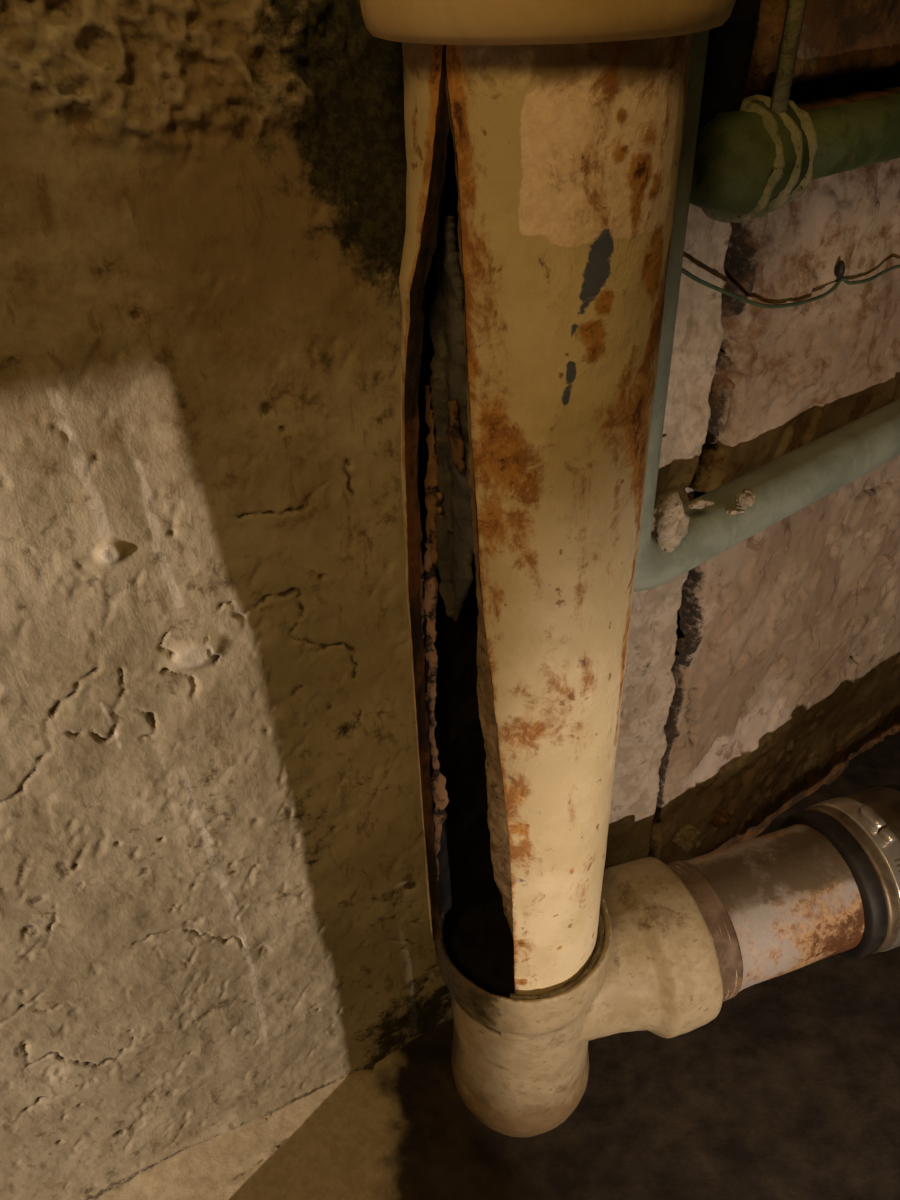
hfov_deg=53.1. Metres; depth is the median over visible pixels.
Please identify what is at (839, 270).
wire
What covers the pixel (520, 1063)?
pipe tee
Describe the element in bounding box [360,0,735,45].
pipe collar
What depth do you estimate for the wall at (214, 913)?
0.52 m
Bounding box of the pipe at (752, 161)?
[690,0,899,222]
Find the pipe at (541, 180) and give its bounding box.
[399,34,691,994]
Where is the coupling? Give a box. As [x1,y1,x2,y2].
[779,784,899,958]
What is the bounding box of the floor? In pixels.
[89,730,899,1199]
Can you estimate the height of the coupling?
0.149 m
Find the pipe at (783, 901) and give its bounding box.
[666,824,864,1001]
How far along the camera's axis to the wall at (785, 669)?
0.73 m
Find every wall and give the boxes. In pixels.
[0,0,746,1199]
[648,0,899,863]
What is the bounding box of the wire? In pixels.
[681,260,899,307]
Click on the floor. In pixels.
(791, 1091)
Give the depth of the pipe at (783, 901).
0.77 m
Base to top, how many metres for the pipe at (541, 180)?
0.666 m
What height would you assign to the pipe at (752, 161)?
1.424 m
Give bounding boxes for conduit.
[634,29,899,590]
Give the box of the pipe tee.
[436,857,722,1136]
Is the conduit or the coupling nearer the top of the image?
the conduit

